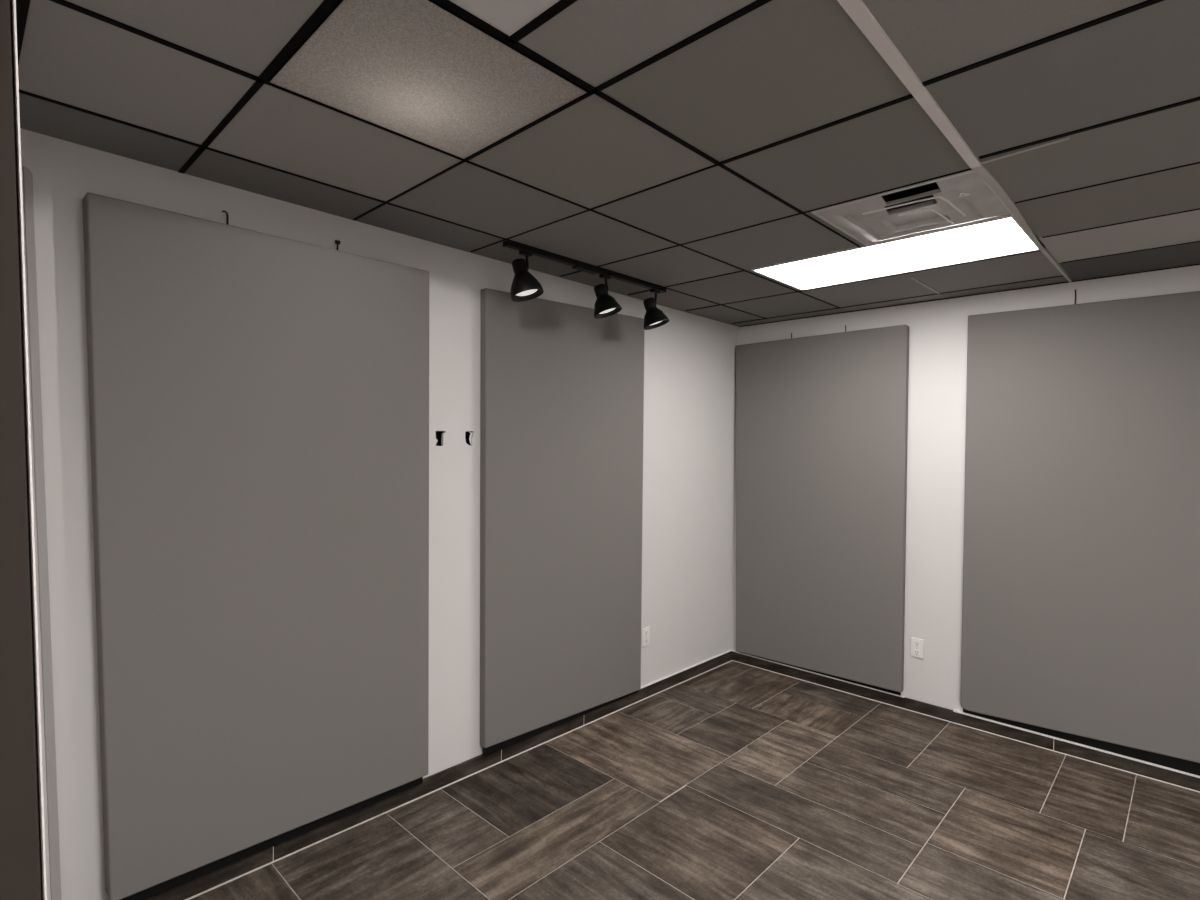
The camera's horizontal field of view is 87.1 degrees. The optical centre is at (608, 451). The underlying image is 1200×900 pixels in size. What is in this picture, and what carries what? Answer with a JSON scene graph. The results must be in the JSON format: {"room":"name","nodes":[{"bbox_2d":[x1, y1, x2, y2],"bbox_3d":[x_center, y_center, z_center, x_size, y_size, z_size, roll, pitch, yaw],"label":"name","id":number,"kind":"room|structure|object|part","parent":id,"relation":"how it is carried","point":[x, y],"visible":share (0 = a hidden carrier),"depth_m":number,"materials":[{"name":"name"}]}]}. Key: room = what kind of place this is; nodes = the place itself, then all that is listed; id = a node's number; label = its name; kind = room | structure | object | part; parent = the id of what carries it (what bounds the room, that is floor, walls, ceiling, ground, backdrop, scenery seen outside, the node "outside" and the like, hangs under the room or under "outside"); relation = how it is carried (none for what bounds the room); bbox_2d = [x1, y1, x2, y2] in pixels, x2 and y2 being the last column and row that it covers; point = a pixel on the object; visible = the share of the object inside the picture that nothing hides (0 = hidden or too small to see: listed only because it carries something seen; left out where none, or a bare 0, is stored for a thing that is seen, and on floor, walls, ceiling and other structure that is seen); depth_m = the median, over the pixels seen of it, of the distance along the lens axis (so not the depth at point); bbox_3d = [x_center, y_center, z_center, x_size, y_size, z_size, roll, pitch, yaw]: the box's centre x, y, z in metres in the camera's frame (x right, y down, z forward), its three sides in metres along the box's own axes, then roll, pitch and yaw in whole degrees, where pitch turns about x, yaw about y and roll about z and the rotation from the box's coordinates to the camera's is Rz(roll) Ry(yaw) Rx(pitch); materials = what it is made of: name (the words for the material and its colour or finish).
{"room":"studio","nodes":[
{"label":"studio","id":0,"kind":"room"},
{"bbox_2d":[20,128,736,899],"bbox_3d":[-0.462,0.177,3.453,0.016,2.937,4.458,1,1,43],"label":"wall","id":1,"kind":"structure","parent":0,"point":[689,419],"depth_m":3.06,"materials":[{"name":"white paint"}]},
{"bbox_2d":[23,166,61,899],"bbox_3d":[-1.800,0.375,2.014,0.008,2.524,0.110,1,1,43],"label":"door frame","id":2,"kind":"structure","parent":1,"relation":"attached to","point":[53,826],"depth_m":2.01,"materials":[{"name":"grey paint"}]},
{"bbox_2d":[82,192,428,899],"bbox_3d":[-1.280,0.326,2.507,0.090,2.451,1.254,1,1,43],"label":"acoustic panel","id":3,"kind":"object","parent":1,"relation":"attached to","point":[259,401],"visible":1,"depth_m":2.37,"materials":[{"name":"grey fabric"}]},
{"bbox_3d":[-1.279,1.522,2.550,0.044,0.059,1.156,1,1,43],"label":"mounting rail","id":4,"kind":"part","parent":3,"relation":"part of","materials":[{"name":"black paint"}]},
{"bbox_2d":[147,651,731,899],"bbox_3d":[-0.474,1.606,3.455,0.012,0.077,4.234,1,1,43],"label":"baseboard","id":5,"kind":"structure","parent":1,"relation":"attached to","point":[435,781],"depth_m":2.98,"materials":[{"name":"black tile"}]},
{"bbox_2d":[436,431,443,445],"bbox_3d":[-0.851,-0.065,3.098,0.074,0.094,0.078,1,1,43],"label":"wall hook","id":6,"kind":"object","parent":1,"relation":"attached to","point":[438,433],"visible":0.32,"depth_m":3.13,"materials":[{"name":"black metal"}]},
{"bbox_2d":[465,431,471,444],"bbox_3d":[-0.730,-0.067,3.211,0.096,0.096,0.073,1,1,43],"label":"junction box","id":7,"kind":"object","parent":1,"relation":"attached to","point":[468,434],"visible":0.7,"depth_m":3.25,"materials":[{"name":"black metal"}]},
{"bbox_2d":[480,288,643,755],"bbox_3d":[-0.218,0.352,3.666,0.046,2.430,1.263,1,1,43],"label":"acoustic panel","id":8,"kind":"object","parent":1,"relation":"attached to","point":[562,386],"visible":0.87,"depth_m":3.55,"materials":[{"name":"grey fabric"}]},
{"bbox_3d":[-0.225,1.541,3.688,0.026,0.051,1.208,1,1,43],"label":"mounting rail","id":9,"kind":"part","parent":8,"relation":"part of","materials":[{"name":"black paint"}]},
{"bbox_2d":[642,627,649,646],"bbox_3d":[0.251,1.237,4.218,0.010,0.121,0.076,1,1,43],"label":"wall outlet","id":10,"kind":"object","parent":1,"relation":"attached to","point":[645,631],"visible":1,"depth_m":4.21,"materials":[{"name":"white plastic"}]},
{"bbox_2d":[18,0,1199,325],"bbox_3d":[1.176,-1.123,0.991,5.899,0.346,5.900,1,1,43],"label":"ceiling","id":11,"kind":"structure","parent":0,"point":[782,69],"depth_m":1.93,"materials":[{"name":"grey tile"}]},
{"bbox_2d":[267,0,589,160],"bbox_3d":[-0.477,-1.125,1.693,0.610,0.303,0.618,1,1,43],"label":"ceiling light","id":12,"kind":"object","parent":11,"relation":"attached to","point":[419,71],"visible":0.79,"depth_m":1.65,"materials":[{"name":"white plastic"}]},
{"bbox_2d":[444,0,563,38],"bbox_3d":[-0.213,-1.116,1.057,0.618,0.303,0.596,1,1,43],"label":"ceiling light","id":13,"kind":"object","parent":11,"relation":"attached to","point":[508,18],"visible":1,"depth_m":1.40,"materials":[{"name":"white"}]},
{"bbox_2d":[503,240,665,292],"bbox_3d":[-0.074,-0.971,3.390,0.053,0.030,1.186,1,1,43],"label":"track","id":14,"kind":"object","parent":11,"relation":"attached to","point":[580,266],"visible":1,"depth_m":3.29,"materials":[{"name":"black metal"}]},
{"bbox_2d":[510,250,543,301],"bbox_3d":[-0.387,-0.844,3.019,0.158,0.241,0.159,1,1,43],"label":"track spotlight","id":15,"kind":"object","parent":14,"relation":"hanging from","point":[524,287],"visible":1,"depth_m":2.99,"materials":[{"name":"black metal"}]},
{"bbox_3d":[-0.406,-0.912,3.042,0.047,0.075,0.029,1,1,-28],"label":"stem","id":16,"kind":"part","parent":15,"relation":"part of","materials":[{"name":"black metal"}]},
{"bbox_2d":[594,274,621,318],"bbox_3d":[-0.001,-0.843,3.423,0.155,0.238,0.157,1,1,43],"label":"track spotlight","id":17,"kind":"object","parent":14,"relation":"hanging from","point":[605,305],"visible":1,"depth_m":3.40,"materials":[{"name":"black metal"}]},
{"bbox_2d":[643,289,668,329],"bbox_3d":[0.285,-0.841,3.725,0.155,0.240,0.157,1,1,43],"label":"track spotlight","id":18,"kind":"object","parent":14,"relation":"hanging from","point":[654,317],"visible":1,"depth_m":3.70,"materials":[{"name":"black metal"}]},
{"bbox_2d":[16,0,1199,323],"bbox_3d":[1.522,-0.950,1.403,5.640,0.010,4.486,1,1,43],"label":"ceiling grid","id":19,"kind":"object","parent":11,"relation":"attached to","point":[22,6],"depth_m":1.78,"materials":[{"name":"black metal"}]},
{"bbox_2d":[751,216,1040,290],"bbox_3d":[1.402,-1.110,3.173,1.216,0.303,0.590,1,1,43],"label":"ceiling light","id":20,"kind":"object","parent":11,"relation":"attached to","point":[1006,236],"visible":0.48,"depth_m":3.10,"materials":[{"name":"glowing white light diffuser"}]},
{"bbox_2d":[837,0,980,167],"bbox_3d":[0.450,-0.958,1.274,0.038,0.009,2.280,1,1,43],"label":"trim","id":21,"kind":"structure","parent":11,"relation":"attached to","point":[857,10],"depth_m":1.59,"materials":[{"name":"white metal"}]},
{"bbox_2d":[811,170,1013,245],"bbox_3d":[1.228,-1.002,2.539,0.605,0.144,0.571,1,1,43],"label":"ceiling vent","id":22,"kind":"object","parent":11,"relation":"in","point":[961,199],"visible":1,"depth_m":2.52,"materials":[{"name":"grey metal"}]},
{"bbox_2d":[910,137,1070,293],"bbox_3d":[1.700,-0.954,2.929,0.717,0.008,1.997,1,1,36],"label":"trim","id":23,"kind":"structure","parent":11,"relation":"attached to","point":[981,170],"depth_m":2.38,"materials":[{"name":"grey"}]},
{"bbox_2d":[190,661,1199,899],"bbox_3d":[1.116,1.720,1.068,5.800,0.060,5.850,1,1,43],"label":"floor","id":24,"kind":"structure","parent":0,"point":[733,780],"depth_m":2.84,"materials":[{"name":"brown tile"}]},
{"bbox_2d":[732,242,1199,710],"bbox_3d":[3.076,0.232,3.120,5.600,2.937,0.100,1,1,43],"label":"wall","id":25,"kind":"structure","parent":0,"point":[938,330],"depth_m":3.99,"materials":[{"name":"white paint"}]},
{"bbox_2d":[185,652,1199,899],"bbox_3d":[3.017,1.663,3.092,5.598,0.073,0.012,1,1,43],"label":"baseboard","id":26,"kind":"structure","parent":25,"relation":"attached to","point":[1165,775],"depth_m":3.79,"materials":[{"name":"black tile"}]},
{"bbox_2d":[736,325,908,695],"bbox_3d":[1.461,0.350,4.530,1.279,2.464,0.047,1,1,43],"label":"acoustic panel","id":27,"kind":"object","parent":25,"relation":"attached to","point":[822,420],"visible":1,"depth_m":4.44,"materials":[{"name":"grey fabric"}]},
{"bbox_3d":[1.466,1.565,4.533,1.210,0.034,0.005,1,1,43],"label":"mounting rail","id":28,"kind":"part","parent":27,"relation":"part of","materials":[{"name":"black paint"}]},
{"bbox_2d":[911,637,923,658],"bbox_3d":[1.986,1.263,4.062,0.076,0.121,0.010,1,1,43],"label":"wall outlet","id":29,"kind":"object","parent":25,"relation":"attached to","point":[917,645],"visible":1,"depth_m":4.06,"materials":[{"name":"white plastic"}]},
{"bbox_2d":[914,640,919,646],"bbox_3d":[1.984,1.236,4.059,0.034,0.035,0.003,1,1,43],"label":"socket","id":30,"kind":"object","parent":29,"relation":"attached to","point":[916,642],"depth_m":4.06,"materials":[{"name":"grey plastic"}]},
{"bbox_2d":[914,649,919,655],"bbox_3d":[1.983,1.291,4.060,0.034,0.035,0.003,1,1,43],"label":"socket","id":31,"kind":"object","parent":29,"relation":"attached to","point":[916,651],"depth_m":4.06,"materials":[{"name":"grey plastic"}]},
{"bbox_2d":[641,650,1199,777],"bbox_3d":[2.622,1.619,2.670,5.600,0.010,1.168,1,1,43],"label":"trim","id":32,"kind":"structure","parent":25,"relation":"attached to","point":[902,696],"depth_m":3.75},
{"bbox_2d":[739,263,1199,326],"bbox_3d":[3.028,-0.936,3.099,5.480,0.006,0.006,1,1,43],"label":"trim","id":33,"kind":"structure","parent":25,"relation":"attached to","point":[1199,263],"depth_m":3.77,"materials":[{"name":"black"}]},
{"bbox_2d":[960,289,1199,775],"bbox_3d":[2.626,0.355,3.447,1.223,2.504,0.033,1,1,43],"label":"acoustic panel","id":34,"kind":"object","parent":25,"relation":"attached to","point":[1081,597],"visible":1,"depth_m":3.44,"materials":[{"name":"grey fabric"}]},
{"bbox_3d":[2.610,1.568,3.458,1.198,0.077,0.006,1,1,43],"label":"mounting rail","id":35,"kind":"part","parent":34,"relation":"part of","materials":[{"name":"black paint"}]},
{"bbox_3d":[0.054,0.216,-0.089,5.616,2.937,0.120,1,1,43],"label":"wall","id":36,"kind":"structure","parent":0,"visible":0},
{"bbox_2d":[0,0,40,899],"bbox_3d":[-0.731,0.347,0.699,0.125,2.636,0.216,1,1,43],"label":"door","id":37,"kind":"structure","parent":36,"relation":"in","point":[19,827],"depth_m":0.69,"materials":[{"name":"brown paint"}]},
{"bbox_2d":[10,0,46,899],"bbox_3d":[-0.683,0.348,0.752,0.123,2.636,0.084,1,1,43],"label":"trim","id":38,"kind":"structure","parent":36,"relation":"attached to","point":[13,23],"depth_m":0.70,"materials":[{"name":"grey"}]}
]}

